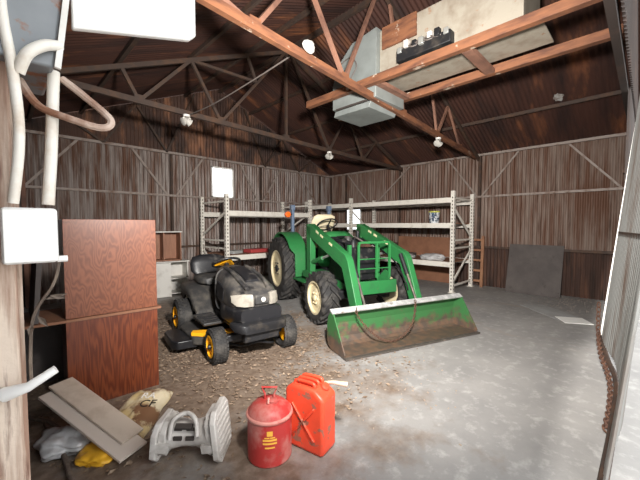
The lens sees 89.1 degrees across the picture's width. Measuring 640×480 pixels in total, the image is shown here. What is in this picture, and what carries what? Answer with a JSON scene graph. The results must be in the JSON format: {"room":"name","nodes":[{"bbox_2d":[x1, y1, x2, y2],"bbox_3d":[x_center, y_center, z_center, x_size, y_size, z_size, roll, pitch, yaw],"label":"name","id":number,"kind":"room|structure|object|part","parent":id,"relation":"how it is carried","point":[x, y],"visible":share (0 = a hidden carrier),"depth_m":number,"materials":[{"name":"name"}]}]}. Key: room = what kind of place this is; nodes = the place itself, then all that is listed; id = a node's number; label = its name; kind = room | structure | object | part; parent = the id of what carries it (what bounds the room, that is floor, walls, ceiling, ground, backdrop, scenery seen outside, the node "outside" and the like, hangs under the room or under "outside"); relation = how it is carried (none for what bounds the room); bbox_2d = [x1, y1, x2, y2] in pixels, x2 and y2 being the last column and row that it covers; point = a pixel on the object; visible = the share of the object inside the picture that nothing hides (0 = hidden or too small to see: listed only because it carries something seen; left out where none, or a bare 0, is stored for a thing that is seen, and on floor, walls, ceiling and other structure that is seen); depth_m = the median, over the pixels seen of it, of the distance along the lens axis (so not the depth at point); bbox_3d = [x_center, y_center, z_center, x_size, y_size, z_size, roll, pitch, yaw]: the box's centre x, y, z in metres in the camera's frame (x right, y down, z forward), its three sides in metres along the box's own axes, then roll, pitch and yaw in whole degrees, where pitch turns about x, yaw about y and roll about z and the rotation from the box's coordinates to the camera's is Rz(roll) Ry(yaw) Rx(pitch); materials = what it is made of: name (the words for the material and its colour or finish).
{"room":"farm building","nodes":[
{"label":"farm building","id":0,"kind":"room"},
{"bbox_2d":[21,164,29,307],"bbox_3d":[-2.702,-0.238,2.875,0.511,3.110,7.500,-3,4,-45],"label":"wall","id":1,"kind":"structure","parent":0,"point":[23,189],"depth_m":5.63,"materials":[{"name":"wood"}]},
{"bbox_2d":[19,90,332,307],"bbox_3d":[-2.523,-1.336,8.249,8.280,4.910,0.117,-3,4,-45],"label":"wall","id":2,"kind":"structure","parent":0,"point":[151,165],"depth_m":7.50,"materials":[{"name":"wood"}]},
{"bbox_3d":[-2.510,-2.010,8.205,8.280,0.050,0.050,-3,4,-45],"label":"eave rail","id":3,"kind":"part","parent":2,"relation":"part of","materials":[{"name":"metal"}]},
{"bbox_2d":[211,166,233,197],"bbox_3d":[-2.495,-1.465,8.315,0.610,0.770,0.050,-3,4,-45],"label":"window","id":4,"kind":"structure","parent":2,"relation":"in","point":[212,167],"depth_m":8.26,"materials":[{"name":"white paint"}]},
{"bbox_2d":[22,0,639,175],"bbox_3d":[0.098,-2.768,5.542,8.520,1.864,7.800,-3,4,-45],"label":"ceiling","id":5,"kind":"structure","parent":0,"point":[575,95],"depth_m":5.78,"materials":[{"name":"wood"}]},
{"bbox_2d":[53,50,402,171],"bbox_3d":[-0.602,-2.706,6.250,8.304,1.844,0.069,-3,4,-45],"label":"roof truss","id":6,"kind":"object","parent":5,"relation":"attached to","point":[136,98],"visible":0.77,"depth_m":5.29,"materials":[{"name":"wood"}]},
{"bbox_2d":[180,114,192,126],"bbox_3d":[-1.991,-1.783,4.851,0.176,0.164,0.120,-3,4,-45],"label":"floodlight","id":7,"kind":"object","parent":6,"relation":"attached to","point":[185,119],"visible":1,"depth_m":4.83,"materials":[{"name":"white paint"}]},
{"bbox_3d":[-1.998,-1.768,4.845,0.156,0.135,0.120,-3,4,-45],"label":"bulb","id":8,"kind":"part","parent":7,"relation":"part of","materials":[{"name":"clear glass"}]},
{"bbox_2d":[325,151,332,159],"bbox_3d":[0.202,-1.823,7.029,0.176,0.164,0.120,-3,4,-45],"label":"floodlight","id":9,"kind":"object","parent":6,"relation":"attached to","point":[328,155],"visible":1,"depth_m":7.00,"materials":[{"name":"white paint"}]},
{"bbox_2d":[196,0,479,161],"bbox_3d":[0.942,-2.635,4.698,0.167,1.844,8.306,2,4,43],"label":"roof truss","id":10,"kind":"object","parent":5,"relation":"attached to","point":[227,9],"visible":0.95,"depth_m":3.88,"materials":[{"name":"wood"}]},
{"bbox_2d":[190,55,290,114],"bbox_3d":[-1.082,-1.959,4.147,2.220,0.263,0.066,2,3,38],"label":"cable","id":11,"kind":"object","parent":10,"relation":"hanging from","point":[290,55],"visible":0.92,"depth_m":3.99,"materials":[{"name":"grey plastic"}]},
{"bbox_2d":[302,40,313,53],"bbox_3d":[-0.112,-2.043,3.428,0.150,0.148,0.101,-3,4,-45],"label":"holder","id":12,"kind":"object","parent":10,"relation":"attached to","point":[308,45],"visible":1,"depth_m":3.39,"materials":[{"name":"white paint"}]},
{"bbox_2d":[434,137,442,146],"bbox_3d":[2.228,-1.842,6.122,0.176,0.164,0.120,-3,4,-45],"label":"floodlight","id":13,"kind":"object","parent":10,"relation":"attached to","point":[437,142],"visible":1,"depth_m":6.09,"materials":[{"name":"white paint"}]},
{"bbox_3d":[2.220,-1.827,6.116,0.156,0.135,0.120,-3,4,-45],"label":"bulb","id":14,"kind":"part","parent":13,"relation":"part of","materials":[{"name":"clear glass"}]},
{"bbox_2d":[338,23,623,120],"bbox_3d":[1.689,-2.153,4.577,0.085,0.100,3.790,-3,4,-45],"label":"joist","id":15,"kind":"object","parent":10,"relation":"attached to","point":[602,36],"visible":0.59,"depth_m":3.82,"materials":[{"name":"brown wood"}]},
{"bbox_2d":[380,0,553,90],"bbox_3d":[1.646,-2.508,3.975,0.805,0.635,1.900,-3,4,-45],"label":"plywood board","id":16,"kind":"object","parent":15,"relation":"on","point":[443,23],"visible":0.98,"depth_m":3.81,"materials":[{"name":"beige wood"}]},
{"bbox_2d":[333,27,403,126],"bbox_3d":[0.721,-2.389,4.924,0.749,1.019,0.800,-3,4,-45],"label":"duct plenum","id":17,"kind":"object","parent":16,"relation":"attached to","point":[354,108],"visible":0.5,"depth_m":4.66,"materials":[{"name":"grey metal"}]},
{"bbox_2d":[334,101,395,126],"bbox_3d":[0.697,-1.922,4.992,0.660,0.080,0.697,-3,4,-45],"label":"hood","id":18,"kind":"object","parent":17,"relation":"attached to","point":[364,113],"depth_m":4.88,"materials":[{"name":"grey metal"}]},
{"bbox_3d":[1.019,-2.696,4.204,0.030,0.280,0.500,-3,4,-45],"label":"access panel","id":19,"kind":"part","parent":16,"relation":"part of","materials":[{"name":"brown wood"}]},
{"bbox_2d":[396,28,454,63],"bbox_3d":[1.259,-2.324,3.937,0.120,0.140,0.700,-3,4,-45],"label":"tray","id":20,"kind":"object","parent":16,"relation":"on","point":[412,50],"depth_m":3.86,"materials":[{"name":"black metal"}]},
{"bbox_2d":[24,275,639,479],"bbox_3d":[0.186,1.192,5.636,8.480,0.001,7.950,-3,4,-45],"label":"floor","id":21,"kind":"structure","parent":0,"point":[532,406],"depth_m":2.58,"materials":[{"name":"concrete"}]},
{"bbox_2d":[0,61,30,479],"bbox_3d":[-0.798,-0.126,0.781,0.108,3.080,0.160,-3,4,-45],"label":"post","id":22,"kind":"object","parent":21,"relation":"on","point":[14,428],"visible":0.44,"depth_m":0.76,"materials":[{"name":"beige wood"}]},
{"bbox_2d":[0,0,24,203],"bbox_3d":[-0.690,-0.483,0.716,0.044,0.802,0.042,-3,4,-45],"label":"conduit","id":23,"kind":"object","parent":22,"relation":"attached to","point":[18,120],"visible":1,"depth_m":0.72,"materials":[{"name":"white plastic"}]},
{"bbox_2d":[0,366,58,401],"bbox_3d":[-0.680,0.337,0.761,0.108,0.068,0.037,-1,3,-19],"label":"pipe","id":24,"kind":"object","parent":22,"relation":"attached to","point":[7,393],"visible":1,"depth_m":0.75,"materials":[{"name":"white plastic"}]},
{"bbox_2d":[0,207,67,264],"bbox_3d":[-0.685,-0.009,0.782,0.120,0.133,0.075,-3,4,-45],"label":"junction box","id":25,"kind":"object","parent":22,"relation":"attached to","point":[28,235],"visible":1,"depth_m":0.75,"materials":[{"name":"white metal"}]},
{"bbox_2d":[27,262,67,380],"bbox_3d":[-0.706,0.206,0.843,0.084,0.331,0.019,-2,3,-31],"label":"cable","id":26,"kind":"object","parent":22,"relation":"attached to","point":[30,329],"visible":0.87,"depth_m":0.83,"materials":[{"name":"grey plastic"}]},
{"bbox_2d":[20,76,114,130],"bbox_3d":[-0.635,-0.347,0.815,0.206,0.136,0.053,-1,3,-14],"label":"strap loop","id":27,"kind":"object","parent":22,"relation":"attached to","point":[26,91],"visible":0.97,"depth_m":0.82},
{"bbox_2d":[0,0,195,94],"bbox_3d":[-0.633,-0.722,0.911,0.472,0.621,0.249,-3,4,-45],"label":"breaker panel","id":28,"kind":"object","parent":22,"relation":"attached to","point":[30,21],"visible":0.94,"depth_m":0.82,"materials":[{"name":"grey metal"}]},
{"bbox_2d":[14,39,63,74],"bbox_3d":[-0.641,-0.420,0.741,0.093,0.102,0.040,-3,4,-45],"label":"conduit elbow","id":29,"kind":"object","parent":28,"relation":"attached to","point":[23,59],"visible":1,"depth_m":0.72,"materials":[{"name":"white plastic"}]},
{"bbox_2d":[42,70,59,204],"bbox_3d":[-0.667,-0.252,0.806,0.045,0.332,0.025,-3,4,-45],"label":"conduit","id":30,"kind":"object","parent":28,"relation":"attached to","point":[53,79],"visible":0.94,"depth_m":0.80,"materials":[{"name":"white plastic"}]},
{"bbox_2d":[24,308,63,383],"bbox_3d":[-2.578,0.984,2.985,0.500,0.656,0.112,-3,4,-45],"label":"panel","id":31,"kind":"object","parent":21,"relation":"on","point":[47,353],"visible":0.17,"depth_m":3.01,"materials":[{"name":"black"}]},
{"bbox_2d":[28,415,60,426],"bbox_3d":[-1.944,1.320,2.331,0.487,0.037,0.046,1,3,23],"label":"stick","id":32,"kind":"object","parent":21,"relation":"on","point":[32,418],"visible":0.57,"depth_m":2.35,"materials":[{"name":"wood"}]},
{"bbox_2d":[43,423,74,479],"bbox_3d":[-1.666,1.331,2.074,0.803,0.037,0.047,2,4,42],"label":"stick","id":33,"kind":"object","parent":21,"relation":"on","point":[69,474],"visible":0.52,"depth_m":1.92,"materials":[{"name":"wood"}]},
{"bbox_2d":[33,425,89,462],"bbox_3d":[-1.662,1.294,2.101,0.400,0.121,0.278,1,3,22],"label":"plastic sheet","id":34,"kind":"object","parent":21,"relation":"on","point":[53,442],"visible":0.86,"depth_m":2.04,"materials":[{"name":"grey plastic"}]},
{"bbox_2d":[74,442,112,467],"bbox_3d":[-1.377,1.322,2.030,0.257,0.071,0.223,0,3,3],"label":"bag","id":35,"kind":"object","parent":21,"relation":"on","point":[91,455],"visible":0.7,"depth_m":1.96,"materials":[{"name":"plastic"}]},
{"bbox_2d":[62,309,158,400],"bbox_3d":[-1.861,0.968,2.897,0.650,0.700,0.468,-2,4,-42],"label":"wood panel","id":36,"kind":"object","parent":21,"relation":"on","point":[114,356],"visible":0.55,"depth_m":2.71,"materials":[{"name":"brown wood"}]},
{"bbox_3d":[-2.103,0.977,2.694,0.018,0.700,0.450,-2,4,-42],"label":"panel","id":37,"kind":"part","parent":36,"relation":"part of","materials":[{"name":"red wood"}]},
{"bbox_2d":[24,304,160,329],"bbox_3d":[-1.977,0.610,2.775,1.020,0.020,0.500,-2,4,-42],"label":"plank","id":38,"kind":"object","parent":36,"relation":"on","point":[53,316],"visible":0.21,"depth_m":2.59,"materials":[{"name":"brown wood"}]},
{"bbox_2d":[29,263,41,323],"bbox_3d":[-2.226,0.293,2.541,0.073,0.621,0.500,-3,4,-45],"label":"panel","id":39,"kind":"object","parent":38,"relation":"on","point":[36,268],"visible":0.5,"depth_m":2.37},
{"bbox_2d":[58,219,156,319],"bbox_3d":[-1.861,0.208,2.862,0.650,0.770,0.468,-2,4,-42],"label":"wood panel","id":40,"kind":"object","parent":38,"relation":"on","point":[110,267],"visible":0.99,"depth_m":2.66,"materials":[{"name":"brown wood"}]},
{"bbox_3d":[-2.103,0.218,2.659,0.018,0.770,0.450,-2,4,-42],"label":"panel","id":41,"kind":"part","parent":40,"relation":"part of","materials":[{"name":"brown wood"}]},
{"bbox_2d":[119,388,173,438],"bbox_3d":[-1.351,1.265,2.412,0.315,0.159,0.557,0,3,-3],"label":"sack","id":42,"kind":"object","parent":21,"relation":"on","point":[144,407],"visible":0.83,"depth_m":2.40,"materials":[{"name":"white"}]},
{"bbox_2d":[38,391,146,463],"bbox_3d":[-1.518,1.194,2.157,0.772,0.261,0.190,1,3,21],"label":"board","id":43,"kind":"object","parent":42,"relation":"on","point":[105,442],"visible":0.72,"depth_m":2.08,"materials":[{"name":"beige wood"}]},
{"bbox_2d":[49,377,142,444],"bbox_3d":[-1.541,1.149,2.224,0.715,0.244,0.155,1,3,21],"label":"board","id":44,"kind":"object","parent":43,"relation":"on","point":[89,404],"visible":1,"depth_m":2.20,"materials":[{"name":"beige wood"}]},
{"bbox_2d":[156,258,189,297],"bbox_3d":[-3.174,0.783,6.672,0.850,0.721,0.460,-2,3,-37],"label":"base cabinet","id":45,"kind":"object","parent":21,"relation":"on","point":[170,274],"visible":0.56,"depth_m":6.54,"materials":[{"name":"white laminate"}]},
{"bbox_3d":[-3.194,0.806,6.398,0.460,0.680,0.018,-2,3,-37],"label":"door","id":46,"kind":"part","parent":45,"relation":"part of","materials":[{"name":"white laminate"}]},
{"bbox_2d":[155,231,181,261],"bbox_3d":[-3.238,0.122,6.620,0.730,0.598,0.390,-2,3,-37],"label":"shelf unit","id":47,"kind":"object","parent":45,"relation":"on","point":[168,243],"visible":0.66,"depth_m":6.80,"materials":[{"name":"brown laminate"}]},
{"bbox_3d":[-3.228,0.130,6.641,0.020,0.580,0.360,-2,3,-37],"label":"panel","id":48,"kind":"part","parent":47,"relation":"part of","materials":[{"name":"brown laminate"}]},
{"bbox_3d":[-3.348,0.124,6.768,0.700,0.580,0.012,-2,3,-37],"label":"panel","id":49,"kind":"part","parent":47,"relation":"part of","materials":[{"name":"brown laminate"}]},
{"bbox_3d":[-3.238,-0.167,6.607,0.730,0.020,0.390,-2,3,-37],"label":"panel","id":50,"kind":"part","parent":47,"relation":"part of","materials":[{"name":"white laminate"}]},
{"bbox_3d":[-3.244,0.410,6.642,0.700,0.020,0.360,-2,3,-37],"label":"panel","id":51,"kind":"part","parent":47,"relation":"part of","materials":[{"name":"brown laminate"}]},
{"bbox_3d":[-2.971,0.121,6.832,0.020,0.580,0.360,-2,3,-37],"label":"panel","id":52,"kind":"part","parent":47,"relation":"part of","materials":[{"name":"brown laminate"}]},
{"bbox_3d":[-3.302,0.786,6.843,0.800,0.700,0.012,-2,3,-37],"label":"panel","id":53,"kind":"part","parent":45,"relation":"part of","materials":[{"name":"white laminate"}]},
{"bbox_3d":[-3.174,0.434,6.656,0.850,0.022,0.460,-2,3,-37],"label":"panel","id":54,"kind":"part","parent":45,"relation":"part of","materials":[{"name":"white laminate"}]},
{"bbox_2d":[172,289,180,293],"bbox_3d":[-2.996,1.077,6.831,0.320,0.018,0.400,-2,3,-37],"label":"shelf","id":55,"kind":"object","parent":45,"relation":"attached to","point":[174,291],"depth_m":6.76,"materials":[{"name":"white metal"}]},
{"bbox_2d":[171,275,186,278],"bbox_3d":[-2.996,0.777,6.817,0.320,0.018,0.400,-2,3,-37],"label":"shelf","id":56,"kind":"object","parent":45,"relation":"attached to","point":[172,276],"depth_m":6.83,"materials":[{"name":"white laminate"}]},
{"bbox_3d":[-2.868,0.782,6.914,0.020,0.700,0.420,-2,3,-37],"label":"panel","id":57,"kind":"part","parent":45,"relation":"part of","materials":[{"name":"white laminate"}]},
{"bbox_2d":[149,396,231,462],"bbox_3d":[-0.813,1.197,2.068,0.443,0.321,0.281,0,3,0],"label":"step stool","id":58,"kind":"object","parent":21,"relation":"on","point":[211,433],"visible":1,"depth_m":1.98,"materials":[{"name":"grey plastic"}]},
{"bbox_3d":[-1.001,1.237,2.071,0.060,0.241,0.270,0,3,0],"label":"plate","id":59,"kind":"part","parent":58,"relation":"part of","materials":[{"name":"grey plastic"}]},
{"bbox_3d":[-0.957,1.226,2.070,0.058,0.221,0.220,0,3,0],"label":"plate","id":60,"kind":"part","parent":58,"relation":"part of","materials":[{"name":"grey plastic"}]},
{"bbox_3d":[-0.829,1.141,2.001,0.197,0.142,0.097,0,3,0],"label":"handle","id":61,"kind":"part","parent":58,"relation":"part of","materials":[{"name":"grey plastic"}]},
{"bbox_3d":[-0.672,1.202,2.068,0.063,0.271,0.220,0,3,0],"label":"plate","id":62,"kind":"part","parent":58,"relation":"part of","materials":[{"name":"grey plastic"}]},
{"bbox_3d":[-0.630,1.197,2.068,0.068,0.321,0.280,0,3,0],"label":"plate","id":63,"kind":"part","parent":58,"relation":"part of","materials":[{"name":"grey plastic"}]},
{"bbox_2d":[28,307,418,479],"bbox_3d":[-1.599,1.243,4.295,3.531,0.018,5.109,-3,4,-45],"label":"leaf litter","id":64,"kind":"object","parent":21,"relation":"on","point":[130,462],"visible":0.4,"depth_m":3.21,"materials":[{"name":"brown plant"}]},
{"bbox_2d":[164,254,297,364],"bbox_3d":[-1.241,0.738,4.135,1.356,1.045,2.034,-2,3,-36],"label":"riding mower","id":65,"kind":"object","parent":21,"relation":"on","point":[230,302],"visible":1,"depth_m":3.67,"materials":[{"name":"metal"}]},
{"bbox_3d":[-1.504,0.536,4.661,0.530,0.130,0.460,-2,3,-36],"label":"seat","id":66,"kind":"part","parent":65,"relation":"part of","materials":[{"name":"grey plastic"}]},
{"bbox_3d":[-1.657,0.371,4.864,0.540,0.310,0.200,-2,3,-36],"label":"backrest","id":67,"kind":"part","parent":65,"relation":"part of","materials":[{"name":"black plastic"}]},
{"bbox_2d":[216,281,223,300],"bbox_3d":[-1.141,0.579,3.727,0.016,0.200,0.240,-2,3,-36],"label":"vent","id":68,"kind":"object","parent":65,"relation":"attached to","point":[220,284],"depth_m":3.71,"materials":[{"name":"black plastic"}]},
{"bbox_2d":[216,264,274,307],"bbox_3d":[-0.864,0.568,3.776,0.575,0.496,0.823,-3,4,-45],"label":"hood","id":69,"kind":"object","parent":65,"relation":"attached to","point":[237,286],"depth_m":3.58,"materials":[{"name":"black plastic"}]},
{"bbox_2d":[221,302,281,322],"bbox_3d":[-0.767,0.807,3.663,0.550,0.230,0.520,-2,3,-36],"label":"bumper cover","id":70,"kind":"object","parent":65,"relation":"attached to","point":[231,313],"depth_m":3.44,"materials":[{"name":"black plastic"}]},
{"bbox_3d":[-0.638,0.990,3.493,0.400,0.140,0.100,-2,3,-36],"label":"frame","id":71,"kind":"part","parent":65,"relation":"part of","materials":[{"name":"black metal"}]},
{"bbox_3d":[-0.617,0.627,3.448,0.160,0.100,0.030,-2,3,-36],"label":"nose panel","id":72,"kind":"part","parent":65,"relation":"part of","materials":[{"name":"grey plastic"}]},
{"bbox_2d":[199,194,311,260],"bbox_3d":[-1.510,0.029,8.059,2.500,2.100,1.270,-3,4,-45],"label":"rack","id":73,"kind":"object","parent":21,"relation":"on","point":[227,213],"visible":0.41,"depth_m":7.46,"materials":[{"name":"white metal"}]},
{"bbox_2d":[230,250,242,253],"bbox_3d":[-1.919,0.268,7.275,0.240,0.070,0.300,1,3,29],"label":"packet","id":74,"kind":"object","parent":73,"relation":"on","point":[231,251],"visible":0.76,"depth_m":7.22,"materials":[{"name":"grey cardboard"}]},
{"bbox_2d":[244,248,269,252],"bbox_3d":[-1.494,0.244,7.697,0.300,0.080,0.550,2,4,42],"label":"packet","id":75,"kind":"object","parent":73,"relation":"on","point":[252,250],"visible":0.88,"depth_m":7.55,"materials":[{"name":"red plastic"}]},
{"bbox_2d":[246,386,292,468],"bbox_3d":[-0.318,1.138,2.057,0.294,0.436,0.294,-3,4,-45],"label":"gas can","id":76,"kind":"object","parent":21,"relation":"on","point":[269,417],"visible":1,"depth_m":1.95,"materials":[{"name":"red metal"}]},
{"bbox_3d":[-0.318,0.963,2.049,0.102,0.085,0.014,0,3,0],"label":"handle","id":77,"kind":"part","parent":76,"relation":"part of","materials":[{"name":"red metal"}]},
{"bbox_2d":[263,431,276,448],"bbox_3d":[-0.297,1.185,1.925,0.084,0.105,0.006,0,3,-9],"label":"print","id":78,"kind":"object","parent":76,"relation":"attached to","point":[269,437],"depth_m":1.92,"materials":[{"name":"yellow paint"}]},
{"bbox_2d":[286,373,347,456],"bbox_3d":[-0.023,1.127,2.143,0.372,0.452,0.227,2,3,33],"label":"jerry can","id":79,"kind":"object","parent":21,"relation":"on","point":[312,398],"visible":0.94,"depth_m":2.07,"materials":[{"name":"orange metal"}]},
{"bbox_3d":[-0.098,0.926,2.107,0.174,0.048,0.023,2,3,33],"label":"handle","id":80,"kind":"part","parent":79,"relation":"part of","materials":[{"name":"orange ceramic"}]},
{"bbox_3d":[-0.073,0.925,2.145,0.174,0.048,0.023,2,3,33],"label":"handle","id":81,"kind":"part","parent":79,"relation":"part of","materials":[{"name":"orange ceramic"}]},
{"bbox_3d":[-0.049,0.923,2.182,0.174,0.048,0.023,2,3,33],"label":"handle","id":82,"kind":"part","parent":79,"relation":"part of","materials":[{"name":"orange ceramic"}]},
{"bbox_3d":[0.104,0.941,2.129,0.156,0.039,0.035,0,3,7],"label":"spout","id":83,"kind":"part","parent":79,"relation":"part of","materials":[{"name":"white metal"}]},
{"bbox_2d":[267,205,479,361],"bbox_3d":[0.406,0.271,5.523,2.070,1.850,3.720,-1,3,-25],"label":"tractor","id":84,"kind":"object","parent":21,"relation":"on","point":[332,266],"visible":0.99,"depth_m":4.65,"materials":[{"name":"metal"}]},
{"bbox_2d":[284,211,290,216],"bbox_3d":[-0.645,-0.508,6.461,0.118,0.120,0.080,-1,3,-25],"label":"warning lamp","id":85,"kind":"object","parent":84,"relation":"attached to","point":[287,214],"depth_m":6.43,"materials":[{"name":"orange plastic"}]},
{"bbox_3d":[-0.554,-0.073,6.569,0.060,1.240,0.075,-1,3,-25],"label":"rollover post","id":86,"kind":"part","parent":84,"relation":"part of","materials":[{"name":"blue metal"}]},
{"bbox_3d":[0.028,-0.225,6.293,0.490,0.530,0.385,-1,3,-25],"label":"backrest","id":87,"kind":"part","parent":84,"relation":"part of","materials":[{"name":"beige plastic"}]},
{"bbox_3d":[0.161,0.341,4.877,0.100,1.170,1.617,-1,3,-25],"label":"loader arm","id":88,"kind":"part","parent":84,"relation":"part of"},
{"bbox_3d":[0.179,1.049,3.660,0.014,0.443,0.410,-1,3,-25],"label":"plate","id":89,"kind":"part","parent":84,"relation":"part of","materials":[{"name":"green metal"}]},
{"bbox_3d":[0.275,0.709,5.259,0.060,0.120,1.250,-1,3,-25],"label":"frame rail","id":90,"kind":"part","parent":84,"relation":"part of","materials":[{"name":"green metal"}]},
{"bbox_3d":[0.438,0.386,4.867,0.050,0.620,0.050,-1,3,-25],"label":"radiator post","id":91,"kind":"part","parent":84,"relation":"part of","materials":[{"name":"green metal"}]},
{"bbox_3d":[0.543,0.694,4.266,0.033,0.376,0.230,-1,3,-25],"label":"cylinder rod","id":92,"kind":"part","parent":84,"relation":"part of","materials":[{"name":"metal"}]},
{"bbox_3d":[0.898,0.376,5.087,0.050,0.620,0.050,-1,3,-25],"label":"radiator post","id":93,"kind":"part","parent":84,"relation":"part of","materials":[{"name":"green metal"}]},
{"bbox_2d":[355,300,416,342],"bbox_3d":[0.857,1.004,3.967,0.924,0.449,0.153,-1,3,-25],"label":"chain","id":94,"kind":"object","parent":84,"relation":"hanging from","point":[378,337],"visible":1,"depth_m":3.89,"materials":[{"name":"metal"}]},
{"bbox_3d":[1.064,0.321,5.307,0.100,1.170,1.617,-1,3,-25],"label":"loader arm","id":95,"kind":"part","parent":84,"relation":"part of"},
{"bbox_3d":[1.310,0.677,4.632,0.033,0.376,0.230,-1,3,-25],"label":"cylinder rod","id":96,"kind":"part","parent":84,"relation":"part of","materials":[{"name":"metal"}]},
{"bbox_3d":[2.022,1.008,4.538,0.014,0.443,0.410,-1,3,-25],"label":"plate","id":97,"kind":"part","parent":84,"relation":"part of","materials":[{"name":"green metal"}]},
{"bbox_2d":[305,191,474,293],"bbox_3d":[1.573,-0.045,8.912,1.180,2.170,4.720,-3,4,-45],"label":"rack","id":98,"kind":"object","parent":21,"relation":"on","point":[450,261],"visible":0.55,"depth_m":7.63,"materials":[{"name":"white metal"}]},
{"bbox_2d":[420,253,445,260],"bbox_3d":[2.560,0.376,7.391,0.409,0.163,0.576,-3,4,-45],"label":"bag","id":99,"kind":"object","parent":98,"relation":"on","point":[427,256],"visible":0.99,"depth_m":7.23,"materials":[{"name":"grey plastic"}]},
{"bbox_2d":[429,211,439,222],"bbox_3d":[2.568,-0.514,7.304,0.248,0.265,0.248,-3,4,-45],"label":"pail","id":100,"kind":"object","parent":98,"relation":"on","point":[433,215],"visible":0.97,"depth_m":7.21,"materials":[{"name":"white"}]},
{"bbox_2d":[398,236,449,282],"bbox_3d":[2.752,0.484,8.613,0.089,1.140,1.550,-3,4,-45],"label":"sheet","id":101,"kind":"object","parent":21,"relation":"on","point":[420,245],"visible":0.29,"depth_m":8.49,"materials":[{"name":"brown wood"}]},
{"bbox_2d":[245,288,603,445],"bbox_3d":[2.261,1.236,4.598,6.653,0.006,2.532,-3,4,-45],"label":"crumbs","id":102,"kind":"object","parent":21,"relation":"on","point":[490,288],"visible":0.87,"depth_m":3.10,"materials":[{"name":"beige"}]},
{"bbox_2d":[468,236,484,286],"bbox_3d":[3.705,0.497,7.698,0.113,1.201,0.320,-3,4,-45],"label":"wooden ladder","id":103,"kind":"object","parent":21,"relation":"on","point":[481,270],"visible":0.6,"depth_m":7.60,"materials":[{"name":"brown wood"}]},
{"bbox_3d":[3.796,0.501,7.606,0.113,1.201,0.060,-3,4,-45],"label":"rail","id":104,"kind":"part","parent":103,"relation":"part of","materials":[{"name":"brown wood"}]},
{"bbox_2d":[505,244,563,297],"bbox_3d":[4.489,0.621,6.833,0.293,1.028,0.980,-3,4,-45],"label":"leaning board","id":105,"kind":"object","parent":21,"relation":"on","point":[531,269],"visible":1,"depth_m":6.80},
{"bbox_2d":[521,305,578,319],"bbox_3d":[3.837,1.197,5.421,0.420,0.006,0.950,0,3,0],"label":"cardboard sheet","id":106,"kind":"object","parent":21,"relation":"on","point":[543,309],"visible":0.86,"depth_m":5.42,"materials":[{"name":"grey cardboard"}]},
{"bbox_2d":[555,316,593,324],"bbox_3d":[3.828,1.214,4.906,0.360,0.008,0.340,1,3,15],"label":"paper sheet","id":107,"kind":"object","parent":106,"relation":"on","point":[572,320],"visible":1,"depth_m":4.89,"materials":[{"name":"white paper"}]},
{"bbox_2d":[330,132,625,300],"bbox_3d":[3.009,-0.545,8.570,0.120,3.200,7.545,-3,4,-45],"label":"wall","id":108,"kind":"structure","parent":0,"point":[568,194],"depth_m":7.17,"materials":[{"name":"wood"}]},
{"bbox_3d":[3.000,-2.042,8.460,0.050,0.050,7.500,-3,4,-45],"label":"eave rail","id":109,"kind":"part","parent":108,"relation":"part of","materials":[{"name":"wood"}]},
{"bbox_2d":[603,0,638,187],"bbox_3d":[2.709,-1.119,2.986,8.280,4.860,0.152,-3,4,-45],"label":"wall","id":110,"kind":"structure","parent":0,"point":[629,7],"depth_m":3.33,"materials":[{"name":"metal"}]},
{"bbox_2d":[306,0,602,108],"bbox_3d":[1.117,-2.125,3.961,0.085,0.100,3.720,-3,4,-45],"label":"joist","id":111,"kind":"object","parent":110,"relation":"attached to","point":[562,7],"visible":1,"depth_m":3.44,"materials":[{"name":"brown wood"}]},
{"bbox_2d":[374,82,409,99],"bbox_3d":[1.042,-2.131,4.634,0.744,0.050,0.110,-3,4,-45],"label":"block","id":112,"kind":"object","parent":111,"relation":"attached to","point":[386,86],"visible":0.79,"depth_m":4.61,"materials":[{"name":"brown wood"}]},
{"bbox_2d":[462,48,494,74],"bbox_3d":[1.866,-2.092,3.804,0.744,0.050,0.110,-3,4,-45],"label":"block","id":113,"kind":"object","parent":111,"relation":"attached to","point":[473,55],"visible":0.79,"depth_m":3.76,"materials":[{"name":"brown wood"}]},
{"bbox_2d":[597,96,639,479],"bbox_3d":[2.604,-0.158,2.669,0.423,2.935,3.087,2,3,41],"label":"door","id":114,"kind":"structure","parent":110,"relation":"in","point":[621,314],"depth_m":3.10,"materials":[{"name":"metal"}]},
{"bbox_2d":[596,302,613,432],"bbox_3d":[2.716,1.048,3.096,0.101,0.507,2.306,2,3,39],"label":"chain","id":115,"kind":"object","parent":114,"relation":"hanging from","point":[601,357],"visible":0.93,"depth_m":3.04,"materials":[{"name":"metal"}]},
{"bbox_3d":[2.501,1.247,2.814,0.162,0.081,3.034,2,3,41],"label":"rail","id":116,"kind":"part","parent":114,"relation":"part of","materials":[{"name":"metal"}]},
{"bbox_3d":[3.553,-0.211,3.825,0.070,2.935,0.320,-3,4,-45],"label":"edge frame","id":117,"kind":"part","parent":114,"relation":"part of","materials":[{"name":"white paint"}]},
{"bbox_3d":[3.087,-0.048,3.208,0.050,0.050,1.519,2,3,36],"label":"rail","id":118,"kind":"part","parent":114,"relation":"part of","materials":[{"name":"metal"}]}
]}

